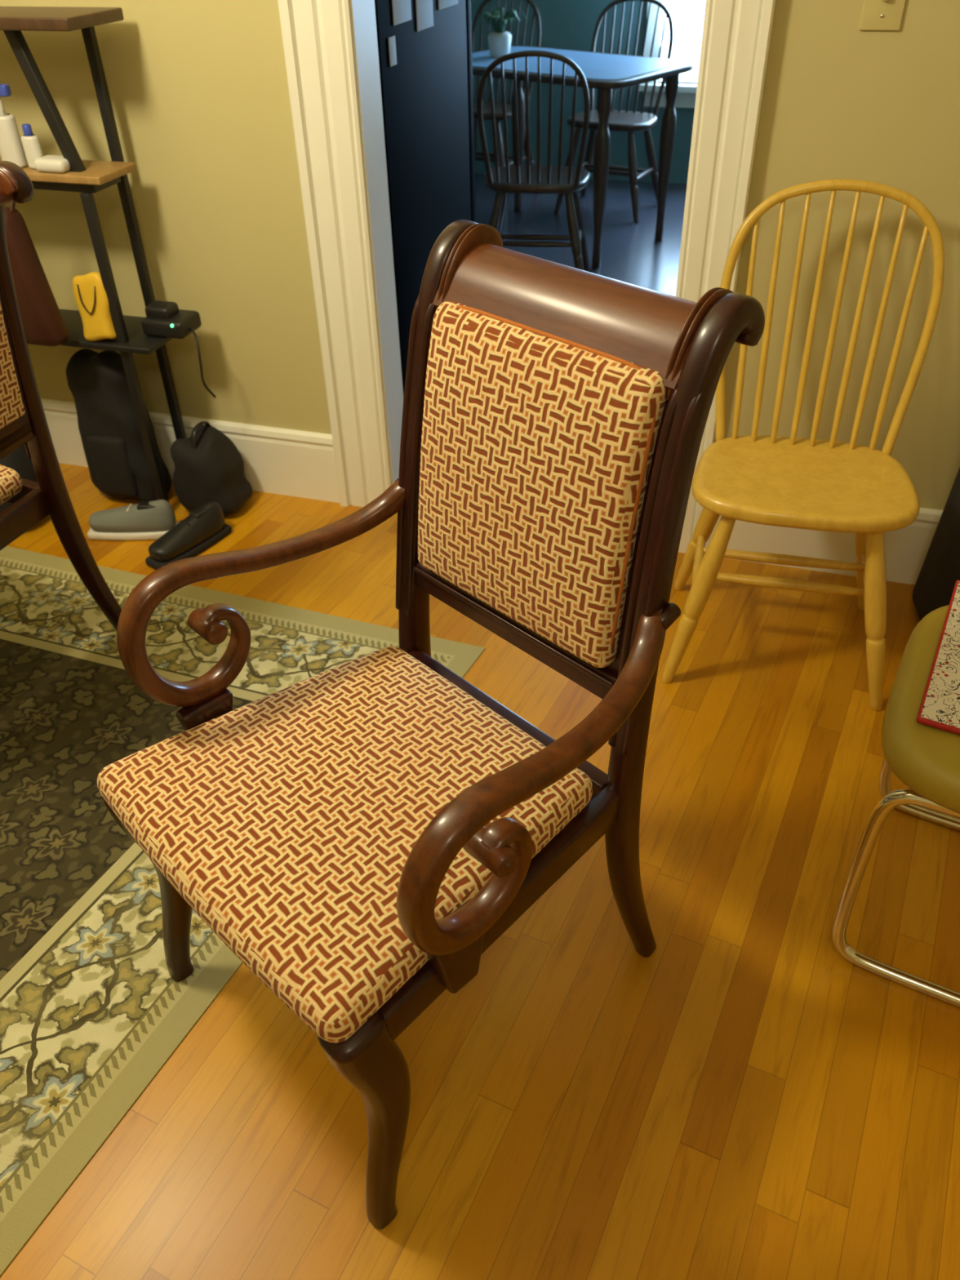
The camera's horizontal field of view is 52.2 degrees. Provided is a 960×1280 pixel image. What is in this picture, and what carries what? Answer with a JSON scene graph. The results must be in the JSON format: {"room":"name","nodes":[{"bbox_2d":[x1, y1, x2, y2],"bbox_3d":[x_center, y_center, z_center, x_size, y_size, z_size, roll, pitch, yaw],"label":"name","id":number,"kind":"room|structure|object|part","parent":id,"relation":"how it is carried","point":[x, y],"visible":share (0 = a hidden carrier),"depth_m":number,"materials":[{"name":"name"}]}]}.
{"room":"living room","nodes":[
{"label":"living room","id":0,"kind":"room"},
{"bbox_2d":[0,173,959,1279],"bbox_3d":[-0.210,-0.159,2.558,4.700,0.050,8.300,10,39,14],"label":"floor","id":1,"kind":"structure","parent":0,"point":[741,1098],"depth_m":1.50,"materials":[{"name":"brown wood"}]},
{"bbox_2d":[0,444,37,512],"bbox_3d":[-1.347,-0.466,2.694,0.280,0.303,0.204,4,38,7],"label":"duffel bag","id":2,"kind":"object","parent":1,"relation":"on","point":[18,460],"visible":0.13,"depth_m":2.63,"materials":[{"name":"black fabric"}]},
{"bbox_2d":[0,6,186,503],"bbox_3d":[-1.156,-0.916,2.537,0.748,1.207,0.210,10,39,14],"label":"storage rack","id":3,"kind":"object","parent":1,"relation":"on","point":[87,177],"visible":0.67,"depth_m":2.30,"materials":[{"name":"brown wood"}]},
{"bbox_2d":[0,84,27,168],"bbox_3d":[-1.089,-1.181,2.253,0.066,0.172,0.044,10,39,14],"label":"spray bottle","id":4,"kind":"object","parent":3,"relation":"on","point":[11,149],"visible":0.81,"depth_m":2.25,"materials":[{"name":"white plastic"}]},
{"bbox_2d":[21,124,43,168],"bbox_3d":[-1.036,-1.141,2.264,0.040,0.093,0.032,10,39,14],"label":"lotion bottle","id":5,"kind":"object","parent":3,"relation":"on","point":[30,142],"visible":0.76,"depth_m":2.25,"materials":[{"name":"white plastic"}]},
{"bbox_2d":[4,200,68,346],"bbox_3d":[-1.085,-0.888,2.344,0.141,0.358,0.101,10,39,14],"label":"hanging bag","id":6,"kind":"object","parent":3,"relation":"hanging from","point":[42,321],"visible":0.67,"depth_m":2.33,"materials":[{"name":"leather"}]},
{"bbox_2d":[34,155,70,173],"bbox_3d":[-0.981,-1.099,2.262,0.080,0.028,0.060,10,39,14],"label":"folded cloth","id":7,"kind":"object","parent":3,"relation":"on","point":[47,163],"visible":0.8,"depth_m":2.24,"materials":[{"name":"white fabric"}]},
{"bbox_2d":[0,6,124,31],"bbox_3d":[-1.123,-1.371,2.157,0.650,0.024,0.200,10,39,14],"label":"shelf","id":8,"kind":"object","parent":3,"relation":"attached to","point":[12,19],"depth_m":2.05,"materials":[{"name":"brown wood"}]},
{"bbox_2d":[0,155,136,185],"bbox_3d":[-1.150,-1.136,2.353,0.650,0.018,0.150,10,39,14],"label":"shelf","id":9,"kind":"object","parent":3,"relation":"attached to","point":[88,172],"depth_m":2.26,"materials":[{"name":"beige wood"}]},
{"bbox_2d":[72,271,115,341],"bbox_3d":[-0.956,-0.829,2.440,0.102,0.174,0.060,10,39,14],"label":"pouch","id":10,"kind":"object","parent":3,"relation":"on","point":[91,300],"visible":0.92,"depth_m":2.42,"materials":[{"name":"fabric"}]},
{"bbox_2d":[58,308,173,355],"bbox_3d":[-1.106,-0.829,2.592,0.650,0.016,0.200,10,39,14],"label":"shelf","id":11,"kind":"object","parent":3,"relation":"attached to","point":[135,341],"depth_m":2.49,"materials":[{"name":"black plastic"}]},
{"bbox_2d":[141,300,216,398],"bbox_3d":[-0.771,-0.750,2.548,0.158,0.242,0.103,10,39,14],"label":"dock","id":12,"kind":"object","parent":3,"relation":"on","point":[162,318],"visible":1,"depth_m":2.48,"materials":[{"name":"black plastic"}]},
{"bbox_2d":[65,348,171,500],"bbox_3d":[-1.020,-0.593,2.741,0.251,0.448,0.133,10,39,14],"label":"backpack","id":13,"kind":"object","parent":1,"relation":"on","point":[113,447],"visible":0.88,"depth_m":2.69,"materials":[{"name":"black fabric"}]},
{"bbox_2d":[87,499,178,540],"bbox_3d":[-0.953,-0.336,2.683,0.250,0.105,0.085,0,38,2],"label":"sneaker","id":14,"kind":"object","parent":1,"relation":"on","point":[146,520],"visible":0.93,"depth_m":2.66,"materials":[{"name":"grey fabric"}]},
{"bbox_2d":[145,500,231,569],"bbox_3d":[-0.781,-0.286,2.614,0.085,0.105,0.250,24,45,29],"label":"shoe","id":15,"kind":"object","parent":1,"relation":"on","point":[205,526],"visible":0.95,"depth_m":2.60,"materials":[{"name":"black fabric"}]},
{"bbox_2d":[170,421,252,515],"bbox_3d":[-0.758,-0.487,2.740,0.196,0.254,0.160,10,39,14],"label":"tool bag","id":16,"kind":"object","parent":1,"relation":"on","point":[209,465],"visible":0.96,"depth_m":2.69,"materials":[{"name":"black fabric"}]},
{"bbox_3d":[-0.763,-0.564,2.681,0.015,0.061,0.106,10,39,14],"label":"handle","id":17,"kind":"part","parent":16,"relation":"part of","materials":[{"name":"black fabric"}]},
{"bbox_2d":[0,546,484,1276],"bbox_3d":[-1.729,0.631,1.554,2.291,0.003,3.237,16,41,21],"label":"area rug","id":18,"kind":"object","parent":1,"relation":"on","point":[91,1008],"visible":0.61,"depth_m":1.80,"materials":[{"name":"beige carpet"}]},
{"bbox_2d":[0,160,121,631],"bbox_3d":[-1.144,-0.307,1.877,0.712,1.068,0.561,12,40,16],"label":"chair","id":19,"kind":"object","parent":18,"relation":"on","point":[23,420],"visible":0.94,"depth_m":1.95,"materials":[{"name":"brown wood"}]},
{"bbox_3d":[-0.884,-0.622,1.501,0.098,0.078,0.392,12,40,16],"label":"crest rail","id":20,"kind":"part","parent":19,"relation":"part of","materials":[{"name":"brown wood"}]},
{"bbox_2d":[0,464,22,505],"bbox_3d":[-1.243,-0.276,1.959,0.492,0.074,0.543,12,40,16],"label":"seat cushion","id":21,"kind":"object","parent":19,"relation":"on","point":[11,482],"depth_m":2.01,"materials":[{"name":"fabric"}]},
{"bbox_2d":[0,301,25,429],"bbox_3d":[-0.927,-0.458,1.652,0.068,0.336,0.368,12,40,16],"label":"cushion","id":22,"kind":"object","parent":19,"relation":"on","point":[12,398],"depth_m":1.83,"materials":[{"name":"fabric"}]},
{"bbox_3d":[-0.934,-0.450,1.661,0.080,0.410,0.398,12,40,16],"label":"frame","id":23,"kind":"part","parent":19,"relation":"part of","materials":[{"name":"brown wood"}]},
{"bbox_3d":[-0.964,-0.305,1.790,0.035,0.044,0.398,12,40,16],"label":"rail","id":24,"kind":"part","parent":19,"relation":"part of","materials":[{"name":"brown wood"}]},
{"bbox_3d":[-1.130,-0.355,2.148,0.482,0.056,0.028,14,41,19],"label":"rail","id":25,"kind":"part","parent":19,"relation":"part of","materials":[{"name":"brown wood"}]},
{"bbox_3d":[-0.987,-0.173,1.906,0.028,0.056,0.416,12,40,16],"label":"rail","id":26,"kind":"part","parent":19,"relation":"part of","materials":[{"name":"brown wood"}]},
{"bbox_2d":[374,0,475,398],"bbox_3d":[-0.457,-1.460,2.793,0.704,1.720,0.730,10,39,14],"label":"refrigerator","id":27,"kind":"object","parent":1,"relation":"on","point":[424,46],"visible":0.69,"depth_m":2.66,"materials":[{"name":"black metal"}]},
{"bbox_3d":[-0.359,-1.662,3.048,0.700,1.660,0.050,10,39,14],"label":"door panel","id":28,"kind":"part","parent":27,"relation":"part of","materials":[{"name":"black metal"}]},
{"bbox_2d":[97,219,764,1229],"bbox_3d":[-0.090,0.102,1.319,0.712,1.068,0.627,-31,47,-33],"label":"upholstered armchair","id":29,"kind":"object","parent":1,"relation":"on","point":[358,833],"visible":1,"depth_m":1.22,"materials":[{"name":"brown wood"}]},
{"bbox_3d":[-0.471,0.372,1.491,0.091,0.441,0.060,-31,47,-33],"label":"leg","id":30,"kind":"part","parent":29,"relation":"part of","materials":[{"name":"brown wood"}]},
{"bbox_3d":[-0.290,-0.067,1.420,0.480,0.232,0.064,-25,44,-27],"label":"arm","id":31,"kind":"part","parent":29,"relation":"part of","materials":[{"name":"brown wood"}]},
{"bbox_2d":[97,646,592,1043],"bbox_3d":[-0.176,0.202,1.312,0.492,0.074,0.543,-31,47,-33],"label":"seat cushion","id":32,"kind":"object","parent":29,"relation":"on","point":[290,820],"depth_m":1.24,"materials":[{"name":"fabric"}]},
{"bbox_3d":[-0.128,0.586,1.206,0.091,0.441,0.060,-31,47,-33],"label":"leg","id":33,"kind":"part","parent":29,"relation":"part of","materials":[{"name":"brown wood"}]},
{"bbox_3d":[-0.063,-0.110,1.589,0.195,1.068,0.072,-31,47,-33],"label":"post","id":34,"kind":"part","parent":29,"relation":"part of","materials":[{"name":"brown wood"}]},
{"bbox_3d":[0.025,0.337,1.224,0.028,0.056,0.482,28,47,32],"label":"rail","id":35,"kind":"part","parent":29,"relation":"part of","materials":[{"name":"brown wood"}]},
{"bbox_3d":[0.033,0.129,1.486,0.028,0.056,0.416,-31,47,-33],"label":"rail","id":36,"kind":"part","parent":29,"relation":"part of","materials":[{"name":"brown wood"}]},
{"bbox_3d":[0.049,-0.022,1.394,0.035,0.044,0.398,-31,47,-33],"label":"rail","id":37,"kind":"part","parent":29,"relation":"part of","materials":[{"name":"brown wood"}]},
{"bbox_3d":[0.086,0.166,1.109,0.064,0.232,0.480,26,45,30],"label":"arm","id":38,"kind":"part","parent":29,"relation":"part of","materials":[{"name":"brown wood"}]},
{"bbox_2d":[417,300,666,667],"bbox_3d":[0.057,-0.202,1.268,0.101,0.380,0.368,-31,47,-33],"label":"cushion","id":39,"kind":"object","parent":29,"relation":"on","point":[539,437],"depth_m":1.21,"materials":[{"name":"fabric"}]},
{"bbox_3d":[0.108,-0.399,1.182,0.098,0.078,0.392,-31,47,-33],"label":"crest rail","id":40,"kind":"part","parent":29,"relation":"part of","materials":[{"name":"brown wood"}]},
{"bbox_3d":[0.071,-0.189,1.294,0.080,0.410,0.398,-31,47,-33],"label":"frame","id":41,"kind":"part","parent":29,"relation":"part of","materials":[{"name":"brown wood"}]},
{"bbox_3d":[0.255,0.087,1.326,0.195,1.068,0.072,-31,47,-33],"label":"post","id":42,"kind":"part","parent":29,"relation":"part of","materials":[{"name":"brown wood"}]},
{"bbox_2d":[471,0,541,207],"bbox_3d":[0.051,-2.892,5.251,0.468,0.939,0.449,20,43,25],"label":"chair","id":43,"kind":"object","parent":1,"relation":"on","point":[498,107],"visible":0.34,"depth_m":5.21,"materials":[{"name":"brown wood"}]},
{"bbox_3d":[-0.036,-2.804,5.557,0.042,0.426,0.145,-8,39,-9],"label":"leg","id":44,"kind":"part","parent":43,"relation":"part of","materials":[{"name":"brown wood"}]},
{"bbox_3d":[0.035,-2.844,5.254,0.440,0.034,0.344,20,43,25],"label":"seat","id":45,"kind":"part","parent":43,"relation":"part of","materials":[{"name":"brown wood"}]},
{"bbox_3d":[0.112,-2.538,5.213,0.042,0.426,0.132,-14,40,-15],"label":"leg","id":46,"kind":"part","parent":43,"relation":"part of","materials":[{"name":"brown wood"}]},
{"bbox_3d":[0.265,-2.692,5.405,0.145,0.426,0.042,-9,39,-10],"label":"leg","id":47,"kind":"part","parent":43,"relation":"part of","materials":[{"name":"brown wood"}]},
{"bbox_2d":[476,50,590,271],"bbox_3d":[0.227,-1.906,4.000,0.468,0.919,0.444,3,38,6],"label":"chair","id":48,"kind":"object","parent":1,"relation":"on","point":[548,179],"visible":0.91,"depth_m":3.89,"materials":[{"name":"brown wood"}]},
{"bbox_3d":[0.042,-1.654,4.084,0.145,0.426,0.042,-27,45,-29],"label":"leg","id":49,"kind":"part","parent":48,"relation":"part of","materials":[{"name":"brown wood"}]},
{"bbox_3d":[0.077,-1.831,4.310,0.132,0.426,0.042,31,48,34],"label":"leg","id":50,"kind":"part","parent":48,"relation":"part of","materials":[{"name":"brown wood"}]},
{"bbox_3d":[0.231,-1.901,4.041,0.440,0.034,0.344,3,38,6],"label":"seat","id":51,"kind":"part","parent":48,"relation":"part of","materials":[{"name":"brown wood"}]},
{"bbox_3d":[0.395,-1.633,4.045,0.042,0.426,0.145,-26,44,-28],"label":"leg","id":52,"kind":"part","parent":48,"relation":"part of","materials":[{"name":"brown wood"}]},
{"bbox_3d":[0.431,-1.810,4.271,0.132,0.426,0.042,-21,42,-23],"label":"leg","id":53,"kind":"part","parent":48,"relation":"part of","materials":[{"name":"brown wood"}]},
{"bbox_2d":[471,45,693,268],"bbox_3d":[0.357,-2.288,4.614,1.080,0.760,0.680,27,46,32],"label":"kitchen table","id":54,"kind":"object","parent":1,"relation":"on","point":[603,72],"visible":0.59,"depth_m":4.30,"materials":[{"name":"brown wood"}]},
{"bbox_2d":[479,7,526,57],"bbox_3d":[0.110,-2.757,4.459,0.209,0.203,0.262,-4,38,-3],"label":"potted plant","id":55,"kind":"object","parent":54,"relation":"on","point":[500,40],"visible":0.98,"depth_m":4.45,"materials":[{"name":"green plant"}]},
{"bbox_3d":[0.091,-2.730,4.501,0.110,0.109,0.108,10,39,14],"label":"pot","id":56,"kind":"part","parent":55,"relation":"part of","materials":[{"name":"white ceramic"}]},
{"bbox_3d":[0.194,-2.577,5.002,0.068,0.744,0.068,27,46,32],"label":"leg","id":57,"kind":"part","parent":54,"relation":"part of","materials":[{"name":"brown wood"}]},
{"bbox_3d":[0.521,-1.986,4.235,0.068,0.744,0.068,27,46,32],"label":"leg","id":58,"kind":"part","parent":54,"relation":"part of","materials":[{"name":"brown wood"}]},
{"bbox_3d":[0.860,-2.234,4.541,0.068,0.744,0.068,27,46,32],"label":"leg","id":59,"kind":"part","parent":54,"relation":"part of","materials":[{"name":"brown wood"}]},
{"bbox_2d":[554,0,673,222],"bbox_3d":[0.689,-2.679,4.957,0.468,0.939,0.449,17,42,22],"label":"chair","id":60,"kind":"object","parent":1,"relation":"on","point":[630,122],"visible":0.84,"depth_m":4.94,"materials":[{"name":"brown wood"}]},
{"bbox_3d":[0.454,-2.424,5.056,0.132,0.426,0.042,-7,38,-8],"label":"leg","id":61,"kind":"part","parent":60,"relation":"part of","materials":[{"name":"brown wood"}]},
{"bbox_3d":[0.586,-2.585,5.257,0.042,0.426,0.145,-12,39,-13],"label":"leg","id":62,"kind":"part","parent":60,"relation":"part of","materials":[{"name":"brown wood"}]},
{"bbox_3d":[0.675,-2.630,4.959,0.440,0.034,0.344,17,42,22],"label":"seat","id":63,"kind":"part","parent":60,"relation":"part of","materials":[{"name":"brown wood"}]},
{"bbox_3d":[0.770,-2.329,4.924,0.042,0.426,0.132,-17,41,-19],"label":"leg","id":64,"kind":"part","parent":60,"relation":"part of","materials":[{"name":"brown wood"}]},
{"bbox_3d":[0.902,-2.490,5.125,0.145,0.426,0.042,-13,39,-14],"label":"leg","id":65,"kind":"part","parent":60,"relation":"part of","materials":[{"name":"brown wood"}]},
{"bbox_2d":[661,178,944,711],"bbox_3d":[0.669,-0.381,2.010,0.468,0.949,0.451,7,39,11],"label":"chair","id":66,"kind":"object","parent":1,"relation":"on","point":[812,483],"visible":0.94,"depth_m":1.99,"materials":[{"name":"yellow wood"}]},
{"bbox_3d":[0.525,-0.263,2.288,0.042,0.426,0.145,-21,42,-23],"label":"leg","id":67,"kind":"part","parent":66,"relation":"part of","materials":[{"name":"yellow wood"}]},
{"bbox_3d":[0.460,-0.088,2.066,0.132,0.426,0.042,-17,40,-18],"label":"leg","id":68,"kind":"part","parent":66,"relation":"part of","materials":[{"name":"yellow wood"}]},
{"bbox_3d":[0.662,-0.327,2.012,0.440,0.034,0.344,7,39,11],"label":"seat","id":69,"kind":"part","parent":66,"relation":"part of","materials":[{"name":"yellow wood"}]},
{"bbox_3d":[0.872,-0.219,2.220,0.145,0.426,0.042,-22,43,-25],"label":"leg","id":70,"kind":"part","parent":66,"relation":"part of","materials":[{"name":"yellow wood"}]},
{"bbox_3d":[0.806,-0.044,1.998,0.042,0.426,0.132,-27,45,-29],"label":"leg","id":71,"kind":"part","parent":66,"relation":"part of","materials":[{"name":"yellow wood"}]},
{"bbox_2d":[831,604,959,1008],"bbox_3d":[0.856,0.142,1.406,0.508,0.851,0.464,18,42,23],"label":"chair","id":72,"kind":"object","parent":1,"relation":"on","point":[926,758],"visible":0.92,"depth_m":1.42,"materials":[{"name":"green plastic"}]},
{"bbox_3d":[0.807,0.285,1.409,0.457,0.624,0.205,18,42,23],"label":"frame","id":73,"kind":"part","parent":72,"relation":"part of","materials":[{"name":"silver metal"}]},
{"bbox_3d":[0.902,0.176,1.546,0.457,0.624,0.205,18,42,23],"label":"frame","id":74,"kind":"part","parent":72,"relation":"part of","materials":[{"name":"silver metal"}]},
{"bbox_2d":[880,604,959,813],"bbox_3d":[0.837,0.118,1.401,0.464,0.070,0.464,18,42,23],"label":"seat cushion","id":75,"kind":"object","parent":72,"relation":"on","point":[926,758],"depth_m":1.35,"materials":[{"name":"green plastic"}]},
{"bbox_2d":[916,580,959,734],"bbox_3d":[0.807,0.043,1.433,0.260,0.008,0.380,18,42,23],"label":"placemat","id":76,"kind":"object","parent":72,"relation":"on","point":[940,708],"visible":1,"depth_m":1.41,"materials":[{"name":"white fabric"}]},
{"bbox_2d":[912,466,959,620],"bbox_3d":[1.114,-0.288,2.124,0.194,0.622,0.170,3,38,6],"label":"instrument case","id":77,"kind":"object","parent":1,"relation":"on","point":[933,589],"visible":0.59,"depth_m":2.18,"materials":[{"name":"black fabric"}]},
{"bbox_2d":[0,0,959,510],"bbox_3d":[-0.131,-1.377,2.043,4.700,2.500,0.120,10,39,14],"label":"wall","id":78,"kind":"structure","parent":0,"point":[198,90],"depth_m":2.25,"materials":[{"name":"beige paint"}]},
{"bbox_2d":[40,398,340,502],"bbox_3d":[-1.386,-0.651,3.018,2.066,0.207,0.018,10,39,14],"label":"baseboard","id":79,"kind":"structure","parent":78,"relation":"attached to","point":[277,460],"depth_m":2.82,"materials":[{"name":"white paint"}]},
{"bbox_2d":[277,0,403,506],"bbox_3d":[-0.327,-1.280,2.177,0.158,2.190,0.154,10,39,14],"label":"door frame","id":80,"kind":"structure","parent":78,"relation":"attached to","point":[318,46],"depth_m":2.34,"materials":[{"name":"white paint"}]},
{"bbox_2d":[675,0,776,553],"bbox_3d":[0.508,-1.136,1.964,0.130,2.190,0.154,10,39,14],"label":"door frame","id":81,"kind":"structure","parent":78,"relation":"attached to","point":[737,33],"depth_m":1.99,"materials":[{"name":"white paint"}]},
{"bbox_2d":[704,507,942,584],"bbox_3d":[1.347,-0.178,2.321,1.614,0.207,0.018,10,39,14],"label":"baseboard","id":82,"kind":"structure","parent":78,"relation":"attached to","point":[906,548],"depth_m":2.45,"materials":[{"name":"white paint"}]},
{"bbox_2d":[858,0,906,31],"bbox_3d":[0.736,-1.171,1.774,0.072,0.116,0.018,10,39,14],"label":"light switch","id":83,"kind":"object","parent":78,"relation":"attached to","point":[877,15],"visible":1,"depth_m":1.80,"materials":[{"name":"beige plastic"}]},
{"bbox_2d":[471,0,697,183],"bbox_3d":[1.095,-3.646,4.904,4.500,2.500,0.120,10,39,14],"label":"wall","id":84,"kind":"structure","parent":0,"point":[567,24],"depth_m":5.45,"materials":[{"name":"teal paint"}]},
{"bbox_2d":[642,0,663,84],"bbox_3d":[0.912,-3.644,4.884,0.080,1.530,0.020,10,39,14],"label":"window frame","id":85,"kind":"structure","parent":84,"relation":"attached to","point":[654,7],"depth_m":5.20,"materials":[{"name":"white paint"}]},
{"bbox_2d":[639,80,697,93],"bbox_3d":[1.488,-2.945,5.237,1.260,0.030,0.140,10,39,14],"label":"sill","id":86,"kind":"structure","parent":84,"relation":"attached to","point":[685,87],"depth_m":5.31,"materials":[{"name":"white paint"}]},
{"bbox_2d":[643,91,696,107],"bbox_3d":[1.483,-2.890,5.256,1.220,0.080,0.020,10,39,14],"label":"apron","id":87,"kind":"object","parent":84,"relation":"attached to","point":[683,100],"visible":0.13,"depth_m":5.36,"materials":[{"name":"white paint"}]},
{"bbox_2d":[659,0,705,81],"bbox_3d":[1.495,-3.573,4.838,1.080,1.450,0.010,10,39,14],"label":"glass","id":88,"kind":"object","parent":84,"relation":"attached to","point":[687,15],"visible":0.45,"depth_m":5.25,"materials":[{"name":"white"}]}
]}

